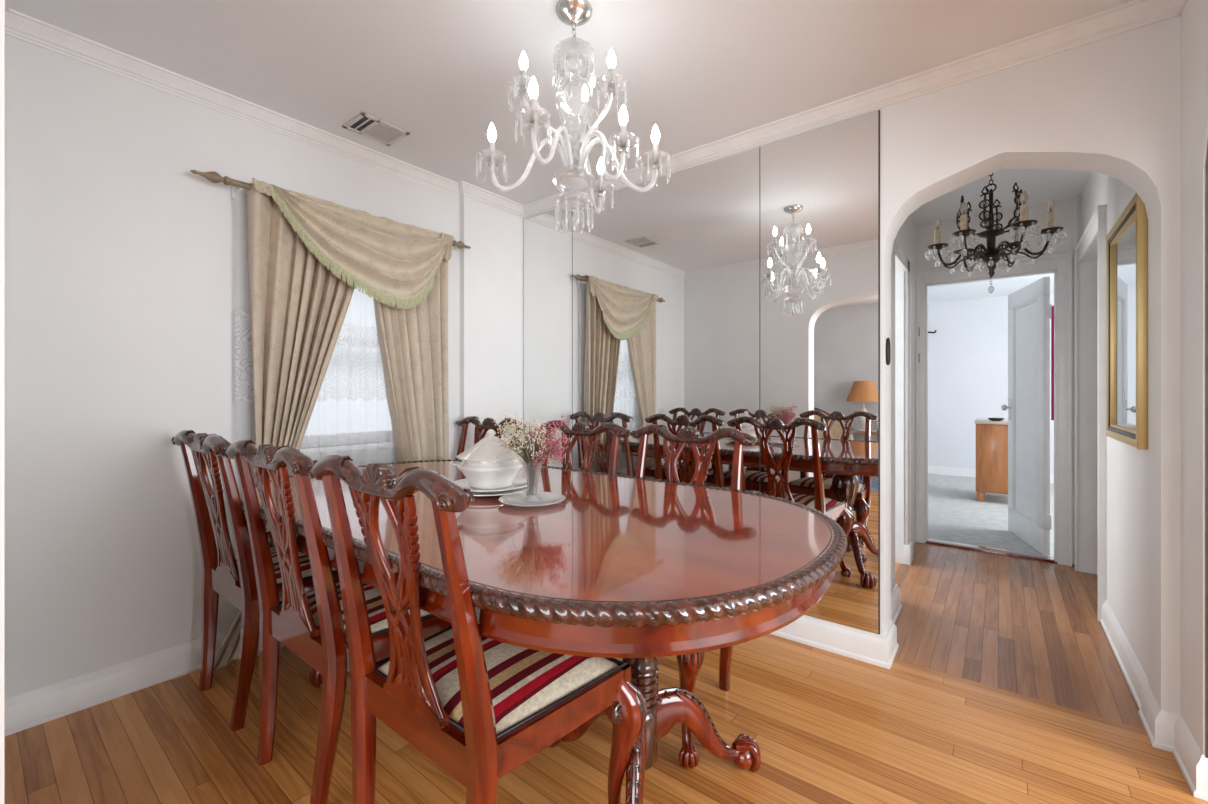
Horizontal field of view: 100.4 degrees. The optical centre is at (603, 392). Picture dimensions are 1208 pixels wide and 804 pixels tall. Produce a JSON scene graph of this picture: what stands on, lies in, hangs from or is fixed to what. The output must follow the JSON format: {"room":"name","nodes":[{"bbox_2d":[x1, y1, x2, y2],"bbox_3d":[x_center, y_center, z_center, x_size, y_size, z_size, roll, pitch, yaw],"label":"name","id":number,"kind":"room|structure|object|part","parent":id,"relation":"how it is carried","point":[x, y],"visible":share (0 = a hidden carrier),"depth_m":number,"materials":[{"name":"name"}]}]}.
{"room":"dining room","nodes":[
{"label":"dining room","id":0,"kind":"room"},
{"bbox_2d":[0,0,4,803],"bbox_3d":[-1.119,-0.065,0.826,4.020,2.430,0.170,0,0,38],"label":"wall","id":1,"kind":"structure","parent":0,"point":[2,2],"depth_m":0.87,"materials":[{"name":"white paint"}]},
{"bbox_2d":[4,34,523,698],"bbox_3d":[-1.381,-0.065,2.611,0.205,2.430,2.515,0,0,38],"label":"wall","id":2,"kind":"structure","parent":0,"point":[126,266],"depth_m":1.94,"materials":[{"name":"white paint"}]},
{"bbox_2d":[4,630,228,736],"bbox_3d":[-1.300,1.091,2.566,0.067,0.118,2.345,0,0,38],"label":"baseboard","id":3,"kind":"structure","parent":2,"relation":"attached to","point":[32,708],"depth_m":1.87,"materials":[{"name":"white wood"}]},
{"bbox_2d":[248,251,393,454],"bbox_3d":[-1.324,-0.300,2.652,0.104,1.200,1.000,0,0,38],"label":"window","id":4,"kind":"structure","parent":2,"relation":"in","point":[316,440],"depth_m":2.58,"materials":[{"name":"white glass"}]},
{"bbox_3d":[-1.288,-0.305,2.624,0.014,1.190,0.970,0,0,38],"label":"casing","id":5,"kind":"part","parent":4,"relation":"part of","materials":[{"name":"white wood"}]},
{"bbox_3d":[-1.309,0.285,2.640,0.062,0.030,1.000,0,0,38],"label":"sill","id":6,"kind":"part","parent":4,"relation":"part of","materials":[{"name":"white wood"}]},
{"bbox_2d":[190,170,470,248],"bbox_3d":[-1.265,-0.885,2.581,0.104,0.080,1.372,0,0,38],"label":"curtain rod","id":7,"kind":"object","parent":2,"relation":"attached to","point":[237,186],"visible":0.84,"depth_m":2.14,"materials":[{"name":"brown wood"}]},
{"bbox_2d":[213,183,355,670],"bbox_3d":[-1.427,0.116,2.314,0.152,2.055,0.750,0,0,28],"label":"curtain","id":8,"kind":"object","parent":7,"relation":"hanging from","point":[298,307],"visible":0.56,"depth_m":2.28,"materials":[{"name":"beige fabric"}]},
{"bbox_2d":[235,308,386,401],"bbox_3d":[-1.300,-0.105,2.574,0.022,1.550,0.990,0,0,38],"label":"lace curtain","id":9,"kind":"object","parent":7,"relation":"hanging from","point":[354,371],"visible":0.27,"depth_m":2.56,"materials":[{"name":"white fabric"}]},
{"bbox_2d":[252,178,454,308],"bbox_3d":[-1.198,-0.683,2.559,0.154,0.484,1.022,0,0,38],"label":"swag","id":10,"kind":"object","parent":7,"relation":"hanging from","point":[393,261],"visible":1,"depth_m":2.52},
{"bbox_2d":[373,257,448,461],"bbox_3d":[-1.085,0.116,2.774,0.090,2.055,0.501,0,0,38],"label":"curtain","id":11,"kind":"object","parent":7,"relation":"hanging from","point":[413,342],"visible":0.48,"depth_m":2.82,"materials":[{"name":"beige fabric"}]},
{"bbox_2d":[10,0,1133,302],"bbox_3d":[1.368,-1.330,2.231,6.200,0.100,12.000,0,0,38],"label":"ceiling","id":12,"kind":"structure","parent":0,"point":[439,72],"depth_m":1.90,"materials":[{"name":"paint"}]},
{"bbox_2d":[342,112,409,145],"bbox_3d":[-1.104,-1.276,2.441,0.196,0.008,0.236,0,0,38],"label":"ceiling vent","id":13,"kind":"object","parent":12,"relation":"in","point":[364,124],"visible":1,"depth_m":2.43,"materials":[{"name":"white metal"}]},
{"bbox_2d":[475,0,670,235],"bbox_3d":[-0.090,-0.906,1.663,0.561,0.748,0.435,0,0,-34],"label":"crystal chandelier","id":14,"kind":"object","parent":12,"relation":"hanging from","point":[573,57],"visible":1,"depth_m":1.64,"materials":[{"name":"clear glass"}]},
{"bbox_3d":[-0.372,-0.864,1.669,0.029,0.068,0.029,0,0,38],"label":"bulb","id":15,"kind":"part","parent":14,"relation":"part of","materials":[{"name":"white glass"}]},
{"bbox_3d":[-0.265,-1.096,1.659,0.029,0.068,0.029,0,0,38],"label":"bulb","id":16,"kind":"part","parent":14,"relation":"part of","materials":[{"name":"white glass"}]},
{"bbox_3d":[-0.246,-0.760,1.674,0.268,0.182,0.017,0,0,-2],"label":"arm","id":17,"kind":"part","parent":14,"relation":"part of","materials":[{"name":"clear glass"}]},
{"bbox_3d":[-0.200,-0.864,1.425,0.029,0.068,0.029,0,0,38],"label":"bulb","id":18,"kind":"part","parent":14,"relation":"part of","materials":[{"name":"white glass"}]},
{"bbox_3d":[-0.190,-0.862,1.669,0.166,0.252,0.015,0,0,-7],"label":"arm","id":19,"kind":"part","parent":14,"relation":"part of","materials":[{"name":"clear glass"}]},
{"bbox_3d":[-0.154,-0.760,1.542,0.017,0.182,0.270,0,0,21],"label":"arm","id":20,"kind":"part","parent":14,"relation":"part of","materials":[{"name":"clear glass"}]},
{"bbox_3d":[-0.100,-1.105,1.679,0.076,0.140,0.076,0,0,38],"label":"stem","id":21,"kind":"part","parent":14,"relation":"part of","materials":[{"name":"clear glass"}]},
{"bbox_3d":[-0.100,-0.706,1.679,0.143,0.085,0.143,0,0,38],"label":"lamp shade","id":22,"kind":"part","parent":14,"relation":"part of","materials":[{"name":"clear glass"}]},
{"bbox_3d":[-0.100,-1.124,1.679,0.145,0.072,0.145,0,0,38],"label":"crown dish","id":23,"kind":"part","parent":14,"relation":"part of","materials":[{"name":"clear glass"}]},
{"bbox_3d":[-0.100,-1.202,1.679,0.014,0.070,0.014,0,0,-7],"label":"chain","id":24,"kind":"part","parent":14,"relation":"part of","materials":[{"name":"silver metal"}]},
{"bbox_3d":[-0.100,-0.642,1.679,0.126,0.052,0.120,0,0,38],"label":"dish","id":25,"kind":"part","parent":14,"relation":"part of","materials":[{"name":"clear glass"}]},
{"bbox_3d":[-0.100,-0.812,1.679,0.044,0.105,0.044,0,0,38],"label":"stem","id":26,"kind":"part","parent":14,"relation":"part of","materials":[{"name":"clear glass"}]},
{"bbox_3d":[-0.084,-0.862,1.767,0.015,0.252,0.162,0,0,11],"label":"arm","id":27,"kind":"part","parent":14,"relation":"part of","materials":[{"name":"clear glass"}]},
{"bbox_3d":[-0.052,-0.760,1.807,0.017,0.182,0.247,0,0,21],"label":"arm","id":28,"kind":"part","parent":14,"relation":"part of","materials":[{"name":"clear glass"}]},
{"bbox_3d":[-0.030,-0.862,1.663,0.117,0.251,0.062,0,0,38],"label":"arm","id":29,"kind":"part","parent":14,"relation":"part of","materials":[{"name":"clear glass"}]},
{"bbox_3d":[-0.012,-0.864,1.915,0.029,0.068,0.029,0,0,38],"label":"bulb","id":30,"kind":"part","parent":14,"relation":"part of","materials":[{"name":"white glass"}]},
{"bbox_3d":[-0.012,-0.760,1.616,0.193,0.182,0.017,0,0,36],"label":"arm","id":31,"kind":"part","parent":14,"relation":"part of","materials":[{"name":"clear glass"}]},
{"bbox_3d":[0.025,-1.096,1.649,0.029,0.068,0.029,0,0,38],"label":"bulb","id":32,"kind":"part","parent":14,"relation":"part of","materials":[{"name":"white glass"}]},
{"bbox_3d":[0.046,-0.760,1.679,0.268,0.182,0.017,0,0,0],"label":"arm","id":33,"kind":"part","parent":14,"relation":"part of","materials":[{"name":"clear glass"}]},
{"bbox_3d":[0.060,-0.864,1.565,0.029,0.068,0.029,0,0,38],"label":"bulb","id":34,"kind":"part","parent":14,"relation":"part of","materials":[{"name":"white glass"}]},
{"bbox_3d":[0.172,-0.864,1.679,0.029,0.068,0.029,0,0,38],"label":"bulb","id":35,"kind":"part","parent":14,"relation":"part of","materials":[{"name":"white glass"}]},
{"bbox_2d":[925,173,1066,292],"bbox_3d":[2.014,-0.899,2.614,0.579,0.762,0.531,0,0,38],"label":"bronze chandelier","id":36,"kind":"object","parent":12,"relation":"hanging from","point":[991,255],"visible":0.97,"depth_m":2.54,"materials":[{"name":"black metal"}]},
{"bbox_3d":[1.823,-0.923,2.749,0.034,0.067,0.033,0,0,38],"label":"bulb","id":37,"kind":"part","parent":36,"relation":"part of","materials":[{"name":"white"}]},
{"bbox_3d":[1.885,-0.739,2.701,0.257,0.136,0.100,0,0,38],"label":"arm","id":38,"kind":"part","parent":36,"relation":"part of","materials":[{"name":"brown metal"}]},
{"bbox_3d":[1.802,-0.923,2.518,0.034,0.067,0.033,0,0,38],"label":"bulb","id":39,"kind":"part","parent":36,"relation":"part of","materials":[{"name":"white"}]},
{"bbox_3d":[2.011,-0.739,2.774,0.100,0.136,0.252,0,0,18],"label":"arm","id":40,"kind":"part","parent":36,"relation":"part of","materials":[{"name":"brown metal"}]},
{"bbox_3d":[1.876,-0.739,2.534,0.252,0.136,0.100,0,0,-12],"label":"arm","id":41,"kind":"part","parent":36,"relation":"part of","materials":[{"name":"brown metal"}]},
{"bbox_3d":[2.013,-1.149,2.615,0.047,0.212,0.020,0,0,38],"label":"chain","id":42,"kind":"part","parent":36,"relation":"part of","materials":[{"name":"brown metal"}]},
{"bbox_3d":[2.149,-0.739,2.696,0.252,0.136,0.100,0,0,-12],"label":"arm","id":43,"kind":"part","parent":36,"relation":"part of","materials":[{"name":"brown metal"}]},
{"bbox_3d":[2.014,-0.739,2.457,0.100,0.136,0.252,0,0,18],"label":"arm","id":44,"kind":"part","parent":36,"relation":"part of","materials":[{"name":"brown metal"}]},
{"bbox_3d":[1.991,-0.923,2.384,0.034,0.067,0.033,0,0,38],"label":"bulb","id":45,"kind":"part","parent":36,"relation":"part of","materials":[{"name":"white"}]},
{"bbox_3d":[2.140,-0.739,2.530,0.257,0.136,0.100,0,0,38],"label":"arm","id":46,"kind":"part","parent":36,"relation":"part of","materials":[{"name":"brown metal"}]},
{"bbox_3d":[2.202,-0.923,2.482,0.034,0.067,0.033,0,0,38],"label":"bulb","id":47,"kind":"part","parent":36,"relation":"part of","materials":[{"name":"white"}]},
{"bbox_2d":[4,542,1207,803],"bbox_3d":[0.831,1.180,2.195,4.200,0.060,4.720,0,0,38],"label":"floor","id":48,"kind":"structure","parent":0,"point":[828,727],"depth_m":1.70,"materials":[{"name":"brown wood"}]},
{"bbox_2d":[172,430,376,731],"bbox_3d":[-1.280,0.644,2.006,0.647,1.012,0.578,0,0,38],"label":"dining chair","id":49,"kind":"object","parent":48,"relation":"on","point":[234,579],"visible":0.62,"depth_m":1.81,"materials":[{"name":"brown wood"}]},
{"bbox_3d":[-1.580,0.662,1.967,0.089,0.975,0.126,0,0,38],"label":"leg","id":50,"kind":"part","parent":49,"relation":"part of","materials":[{"name":"brown wood"}]},
{"bbox_3d":[-1.442,0.176,1.800,0.570,0.076,0.055,0,0,38],"label":"rail","id":51,"kind":"part","parent":49,"relation":"part of","materials":[{"name":"brown wood"}]},
{"bbox_3d":[-1.246,0.662,1.706,0.089,0.975,0.126,0,0,38],"label":"leg","id":52,"kind":"part","parent":49,"relation":"part of","materials":[{"name":"brown wood"}]},
{"bbox_3d":[-1.261,0.723,2.030,0.556,0.078,0.440,0,0,38],"label":"seat frame","id":53,"kind":"part","parent":49,"relation":"part of","materials":[{"name":"brown wood"}]},
{"bbox_3d":[-1.257,0.683,2.036,0.532,0.074,0.401,0,0,38],"label":"seat","id":54,"kind":"part","parent":49,"relation":"part of","materials":[{"name":"fabric"}]},
{"bbox_2d":[223,439,451,803],"bbox_3d":[-0.788,0.644,1.620,0.647,1.012,0.578,0,0,38],"label":"dining chair","id":55,"kind":"object","parent":48,"relation":"on","point":[311,624],"visible":0.68,"depth_m":1.43,"materials":[{"name":"brown wood"}]},
{"bbox_3d":[-1.088,0.662,1.581,0.089,0.975,0.126,0,0,38],"label":"leg","id":56,"kind":"part","parent":55,"relation":"part of","materials":[{"name":"brown wood"}]},
{"bbox_3d":[-0.950,0.176,1.414,0.570,0.076,0.055,0,0,38],"label":"rail","id":57,"kind":"part","parent":55,"relation":"part of","materials":[{"name":"brown wood"}]},
{"bbox_3d":[-0.755,0.662,1.320,0.089,0.975,0.126,0,0,38],"label":"leg","id":58,"kind":"part","parent":55,"relation":"part of","materials":[{"name":"brown wood"}]},
{"bbox_3d":[-0.765,0.683,1.650,0.532,0.074,0.401,0,0,38],"label":"seat","id":59,"kind":"part","parent":55,"relation":"part of","materials":[{"name":"fabric"}]},
{"bbox_3d":[-0.769,0.723,1.645,0.556,0.078,0.440,0,0,38],"label":"seat frame","id":60,"kind":"part","parent":55,"relation":"part of","materials":[{"name":"brown wood"}]},
{"bbox_2d":[306,454,646,803],"bbox_3d":[-0.304,0.644,1.240,0.647,1.012,0.578,0,0,38],"label":"dining chair","id":61,"kind":"object","parent":48,"relation":"on","point":[479,707],"visible":0.88,"depth_m":1.09,"materials":[{"name":"brown wood"}]},
{"bbox_3d":[-0.604,0.662,1.202,0.089,0.975,0.126,0,0,38],"label":"leg","id":62,"kind":"part","parent":61,"relation":"part of","materials":[{"name":"brown wood"}]},
{"bbox_3d":[-0.466,0.176,1.034,0.570,0.076,0.055,0,0,38],"label":"rail","id":63,"kind":"part","parent":61,"relation":"part of","materials":[{"name":"brown wood"}]},
{"bbox_3d":[-0.271,0.662,0.940,0.089,0.975,0.126,0,0,38],"label":"leg","id":64,"kind":"part","parent":61,"relation":"part of","materials":[{"name":"brown wood"}]},
{"bbox_3d":[-0.281,0.683,1.270,0.532,0.074,0.401,0,0,38],"label":"seat","id":65,"kind":"part","parent":61,"relation":"part of","materials":[{"name":"fabric"}]},
{"bbox_3d":[-0.285,0.723,1.265,0.556,0.078,0.440,0,0,38],"label":"seat frame","id":66,"kind":"part","parent":61,"relation":"part of","materials":[{"name":"brown wood"}]},
{"bbox_3d":[0.059,0.921,1.261,0.089,0.460,0.092,0,0,38],"label":"leg","id":67,"kind":"part","parent":61,"relation":"part of","materials":[{"name":"brown wood"}]},
{"bbox_2d":[456,416,525,455],"bbox_3d":[-0.827,0.644,2.714,0.647,1.012,0.578,0,0,38],"label":"dining chair","id":68,"kind":"object","parent":48,"relation":"on","point":[487,424],"visible":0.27,"depth_m":2.96,"materials":[{"name":"brown wood"}]},
{"bbox_3d":[-0.860,0.662,3.014,0.089,0.975,0.126,0,0,38],"label":"leg","id":69,"kind":"part","parent":68,"relation":"part of","materials":[{"name":"brown wood"}]},
{"bbox_3d":[-0.665,0.176,2.920,0.570,0.076,0.055,0,0,38],"label":"rail","id":70,"kind":"part","parent":68,"relation":"part of","materials":[{"name":"brown wood"}]},
{"bbox_2d":[239,459,847,803],"bbox_3d":[-0.365,0.755,1.793,2.227,0.792,1.232,0,0,38],"label":"dining table","id":71,"kind":"object","parent":48,"relation":"on","point":[635,570],"visible":0.59,"depth_m":1.17,"materials":[{"name":"brown wood"}]},
{"bbox_2d":[466,486,526,496],"bbox_3d":[-0.417,0.355,1.858,0.316,0.019,0.316,0,0,38],"label":"plate","id":72,"kind":"object","parent":71,"relation":"on","point":[523,489],"visible":0.27,"depth_m":1.77,"materials":[{"name":"white ceramic"}]},
{"bbox_2d":[453,477,526,492],"bbox_3d":[-0.417,0.341,1.858,0.300,0.019,0.300,0,0,38],"label":"plate","id":73,"kind":"object","parent":72,"relation":"on","point":[518,482],"visible":0.48,"depth_m":1.83,"materials":[{"name":"white ceramic"}]},
{"bbox_2d":[451,429,523,489],"bbox_3d":[-0.417,0.238,1.858,0.236,0.209,0.236,0,0,43],"label":"tureen","id":74,"kind":"object","parent":73,"relation":"on","point":[482,472],"visible":0.94,"depth_m":1.78,"materials":[{"name":"white ceramic"}]},
{"bbox_3d":[-0.417,0.198,1.858,0.236,0.079,0.236,0,0,44],"label":"lid","id":75,"kind":"part","parent":74,"relation":"part of","materials":[{"name":"white ceramic"}]},
{"bbox_2d":[457,459,522,489],"bbox_3d":[-0.417,0.290,1.858,0.231,0.105,0.231,0,0,-44],"label":"bowl","id":76,"kind":"object","parent":74,"relation":"attached to","point":[483,474],"depth_m":1.78,"materials":[{"name":"white ceramic"}]},
{"bbox_3d":[-0.417,0.148,1.858,0.036,0.030,0.036,0,0,0],"label":"lid knob","id":77,"kind":"part","parent":74,"relation":"part of","materials":[{"name":"white ceramic"}]},
{"bbox_2d":[499,492,565,506],"bbox_3d":[-0.237,0.356,1.667,0.223,0.016,0.223,0,0,38],"label":"glass plate","id":78,"kind":"object","parent":71,"relation":"on","point":[548,498],"visible":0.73,"depth_m":1.67,"materials":[{"name":"white"}]},
{"bbox_2d":[522,461,542,502],"bbox_3d":[-0.237,0.292,1.667,0.068,0.130,0.068,0,0,38],"label":"vase","id":79,"kind":"object","parent":78,"relation":"on","point":[532,475],"visible":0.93,"depth_m":1.65,"materials":[{"name":"clear glass"}]},
{"bbox_2d":[490,411,556,465],"bbox_3d":[-0.269,0.198,1.671,0.212,0.279,0.214,0,0,-13],"label":"bunch","id":80,"kind":"object","parent":79,"relation":"in","point":[521,438],"visible":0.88,"depth_m":1.64,"materials":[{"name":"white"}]},
{"bbox_2d":[526,414,569,468],"bbox_3d":[-0.178,0.203,1.663,0.136,0.269,0.139,0,0,31],"label":"bunch","id":81,"kind":"object","parent":79,"relation":"in","point":[548,451],"visible":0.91,"depth_m":1.66,"materials":[{"name":"pink plant"}]},
{"bbox_2d":[538,420,630,474],"bbox_3d":[-0.276,0.644,2.282,0.647,1.012,0.578,0,0,38],"label":"dining chair","id":82,"kind":"object","parent":48,"relation":"on","point":[582,429],"visible":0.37,"depth_m":2.42,"materials":[{"name":"brown wood"}]},
{"bbox_3d":[-0.309,0.662,2.582,0.089,0.975,0.126,0,0,38],"label":"leg","id":83,"kind":"part","parent":82,"relation":"part of","materials":[{"name":"brown wood"}]},
{"bbox_3d":[-0.114,0.176,2.488,0.570,0.076,0.055,0,0,38],"label":"rail","id":84,"kind":"part","parent":82,"relation":"part of","materials":[{"name":"brown wood"}]},
{"bbox_3d":[0.024,0.662,2.321,0.089,0.975,0.126,0,0,38],"label":"leg","id":85,"kind":"part","parent":82,"relation":"part of","materials":[{"name":"brown wood"}]},
{"bbox_2d":[630,424,756,768],"bbox_3d":[0.197,0.644,1.912,0.647,1.012,0.578,0,0,38],"label":"dining chair","id":86,"kind":"object","parent":48,"relation":"on","point":[689,665],"visible":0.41,"depth_m":2.00,"materials":[{"name":"brown wood"}]},
{"bbox_3d":[0.163,0.662,2.212,0.089,0.975,0.126,0,0,38],"label":"leg","id":87,"kind":"part","parent":86,"relation":"part of","materials":[{"name":"brown wood"}]},
{"bbox_3d":[0.264,0.921,1.554,0.089,0.460,0.092,0,0,38],"label":"leg","id":88,"kind":"part","parent":86,"relation":"part of","materials":[{"name":"brown wood"}]},
{"bbox_3d":[0.358,0.176,2.118,0.570,0.076,0.055,0,0,38],"label":"rail","id":89,"kind":"part","parent":86,"relation":"part of","materials":[{"name":"brown wood"}]},
{"bbox_3d":[0.496,0.662,1.950,0.089,0.975,0.126,0,0,38],"label":"leg","id":90,"kind":"part","parent":86,"relation":"part of","materials":[{"name":"brown wood"}]},
{"bbox_2d":[925,538,1074,565],"bbox_3d":[2.815,1.153,3.654,0.920,0.034,0.105,0,0,38],"label":"threshold","id":91,"kind":"object","parent":48,"relation":"on","point":[931,541],"depth_m":3.63,"materials":[{"name":"brown wood"}]},
{"bbox_2d":[525,15,1180,714],"bbox_3d":[0.685,-0.065,2.640,3.420,2.430,0.180,0,0,38],"label":"wall","id":92,"kind":"structure","parent":0,"point":[1110,106],"depth_m":1.76,"materials":[{"name":"white paint"}]},
{"bbox_2d":[524,209,572,467],"bbox_3d":[-0.379,-0.088,3.349,0.450,2.223,0.005,0,0,38],"label":"mirror panel","id":93,"kind":"object","parent":92,"relation":"attached to","point":[548,252],"visible":0.5,"depth_m":3.34,"materials":[{"name":"white metal"}]},
{"bbox_2d":[5,0,1179,218],"bbox_3d":[-0.100,-1.246,1.639,3.100,0.068,2.365,0,0,38],"label":"trim","id":94,"kind":"structure","parent":92,"relation":"attached to","point":[1135,14],"depth_m":2.07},
{"bbox_2d":[5,0,1187,15],"bbox_3d":[-0.100,-1.246,1.639,3.100,0.068,2.365,0,0,38],"label":"trim","id":95,"kind":"structure","parent":92,"relation":"attached to","point":[1179,5],"depth_m":1.60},
{"bbox_2d":[573,147,759,492],"bbox_3d":[0.281,-0.088,2.831,1.218,2.223,0.005,0,0,38],"label":"mirror panel","id":96,"kind":"object","parent":92,"relation":"attached to","point":[666,278],"visible":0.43,"depth_m":2.75,"materials":[{"name":"white"}]},
{"bbox_2d":[524,110,879,633],"bbox_3d":[0.309,-0.088,2.817,2.199,2.229,0.007,0,0,38],"label":"trim","id":97,"kind":"structure","parent":92,"relation":"attached to","point":[877,110],"depth_m":2.14,"materials":[{"name":"grey"}]},
{"bbox_2d":[760,111,878,633],"bbox_3d":[0.965,-0.088,2.295,0.512,2.223,0.005,0,0,38],"label":"mirror panel","id":98,"kind":"object","parent":92,"relation":"attached to","point":[819,188],"visible":0.86,"depth_m":2.26,"materials":[{"name":"white metal"}]},
{"bbox_2d":[770,584,901,668],"bbox_3d":[0.530,1.088,3.066,2.240,0.124,0.720,0,0,38],"label":"baseboard","id":99,"kind":"structure","parent":92,"relation":"attached to","point":[880,650],"depth_m":2.23,"materials":[{"name":"white wood"}]},
{"bbox_2d":[886,338,890,364],"bbox_3d":[1.231,-0.180,2.180,0.012,0.120,0.056,0,0,38],"label":"wall plaque","id":100,"kind":"object","parent":92,"relation":"attached to","point":[888,348],"visible":1,"depth_m":2.16,"materials":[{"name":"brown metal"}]},
{"bbox_2d":[891,215,915,590],"bbox_3d":[1.801,-0.065,3.156,0.180,2.430,2.010,0,0,38],"label":"wall","id":101,"kind":"structure","parent":0,"point":[906,234],"depth_m":3.60,"materials":[{"name":"paint"}]},
{"bbox_2d":[895,235,912,564],"bbox_3d":[1.785,0.113,3.143,0.150,2.075,0.910,0,0,38],"label":"trim","id":102,"kind":"structure","parent":101,"relation":"attached to","point":[903,543],"depth_m":3.39,"materials":[{"name":"white wood"}]},
{"bbox_2d":[928,292,1053,474],"bbox_3d":[4.207,-0.065,4.961,4.100,2.430,4.200,0,0,38],"label":"wall","id":103,"kind":"structure","parent":0,"point":[968,349],"depth_m":6.92,"materials":[{"name":"paint"}]},
{"bbox_2d":[1051,306,1053,419],"bbox_3d":[4.309,-0.275,4.434,0.550,1.050,0.063,0,0,38],"label":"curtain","id":104,"kind":"object","parent":103,"relation":"hanging from","point":[1052,307],"visible":0.06,"depth_m":4.61,"materials":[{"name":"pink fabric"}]},
{"bbox_2d":[928,474,1053,556],"bbox_3d":[4.288,1.178,5.063,3.900,0.064,3.940,0,0,38],"label":"floor","id":105,"kind":"structure","parent":0,"point":[955,514],"depth_m":4.67,"materials":[{"name":"grey carpet"}]},
{"bbox_2d":[974,419,1007,501],"bbox_3d":[4.261,0.721,5.427,0.410,0.850,0.580,0,0,38],"label":"base cabinet","id":106,"kind":"object","parent":105,"relation":"on","point":[991,436],"visible":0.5,"depth_m":5.24,"materials":[{"name":"orange wood"}]},
{"bbox_2d":[988,418,1003,420],"bbox_3d":[4.149,0.280,5.324,0.140,0.030,0.140,0,0,38],"label":"dish","id":107,"kind":"object","parent":106,"relation":"on","point":[991,419],"visible":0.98,"depth_m":5.28,"materials":[{"name":"black ceramic"}]},
{"bbox_2d":[916,200,1074,564],"bbox_3d":[2.341,-0.065,4.035,2.105,2.430,0.120,0,0,38],"label":"wall","id":108,"kind":"structure","parent":0,"point":[1064,212],"depth_m":3.44,"materials":[{"name":"paint"}]},
{"bbox_2d":[916,195,1077,570],"bbox_3d":[2.753,-0.065,3.588,0.904,2.429,0.195,0,0,38],"label":"trim","id":109,"kind":"structure","parent":108,"relation":"attached to","point":[1062,263],"depth_m":3.40,"materials":[{"name":"white wood"}]},
{"bbox_2d":[1001,276,1050,555],"bbox_3d":[3.239,0.162,3.849,0.160,1.953,0.733,0,0,23],"label":"door","id":110,"kind":"structure","parent":108,"relation":"in","point":[1029,307],"depth_m":3.76,"materials":[{"name":"white wood"}]},
{"bbox_3d":[3.357,0.135,4.128,0.160,0.170,0.052,0,0,23],"label":"knob","id":111,"kind":"part","parent":110,"relation":"part of","materials":[{"name":"silver metal"}]},
{"bbox_2d":[1078,0,1207,754],"bbox_3d":[2.168,-0.065,1.302,0.995,2.430,4.635,0,0,38],"label":"wall","id":112,"kind":"structure","parent":0,"point":[1194,16],"depth_m":1.60,"materials":[{"name":"white paint"}]},
{"bbox_2d":[1075,204,1106,621],"bbox_3d":[2.777,0.104,2.880,0.034,2.092,0.920,0,0,38],"label":"trim","id":113,"kind":"structure","parent":112,"relation":"attached to","point":[1096,227],"depth_m":2.52,"materials":[{"name":"white wood"}]},
{"bbox_2d":[1106,193,1147,449],"bbox_3d":[2.135,-0.265,2.062,0.033,0.932,0.690,0,0,38],"label":"mirror","id":114,"kind":"object","parent":112,"relation":"attached to","point":[1127,240],"visible":0.84,"depth_m":2.02,"materials":[{"name":"gold metal"}]},
{"bbox_3d":[2.134,-0.265,2.058,0.026,0.870,0.626,0,0,38],"label":"black frame","id":115,"kind":"part","parent":114,"relation":"part of","materials":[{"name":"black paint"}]},
{"bbox_2d":[1114,217,1135,429],"bbox_3d":[2.139,-0.265,2.059,0.004,0.830,0.580,0,0,38],"label":"mirror glass","id":116,"kind":"object","parent":114,"relation":"attached to","point":[1125,234],"depth_m":2.07,"materials":[{"name":"white"}]},
{"bbox_2d":[1100,600,1207,800],"bbox_3d":[2.091,1.091,1.984,0.144,0.118,1.394,0,0,32],"label":"baseboard","id":117,"kind":"structure","parent":112,"relation":"attached to","point":[1168,731],"depth_m":1.64,"materials":[{"name":"white wood"}]},
{"bbox_2d":[1205,146,1207,757],"bbox_3d":[1.208,0.091,0.664,0.154,2.118,1.833,0,0,38],"label":"trim","id":118,"kind":"structure","parent":112,"relation":"attached to","point":[1206,177],"depth_m":1.43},
{"bbox_3d":[-0.483,-0.065,-0.130,6.400,2.430,6.000,0,0,38],"label":"wall","id":119,"kind":"structure","parent":0,"visible":0},
{"bbox_2d":[928,466,1053,483],"bbox_3d":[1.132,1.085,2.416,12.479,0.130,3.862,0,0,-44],"label":"trim","id":120,"kind":"structure","parent":119,"relation":"attached to","point":[931,469],"depth_m":6.97,"materials":[{"name":"white wood"}]}
]}

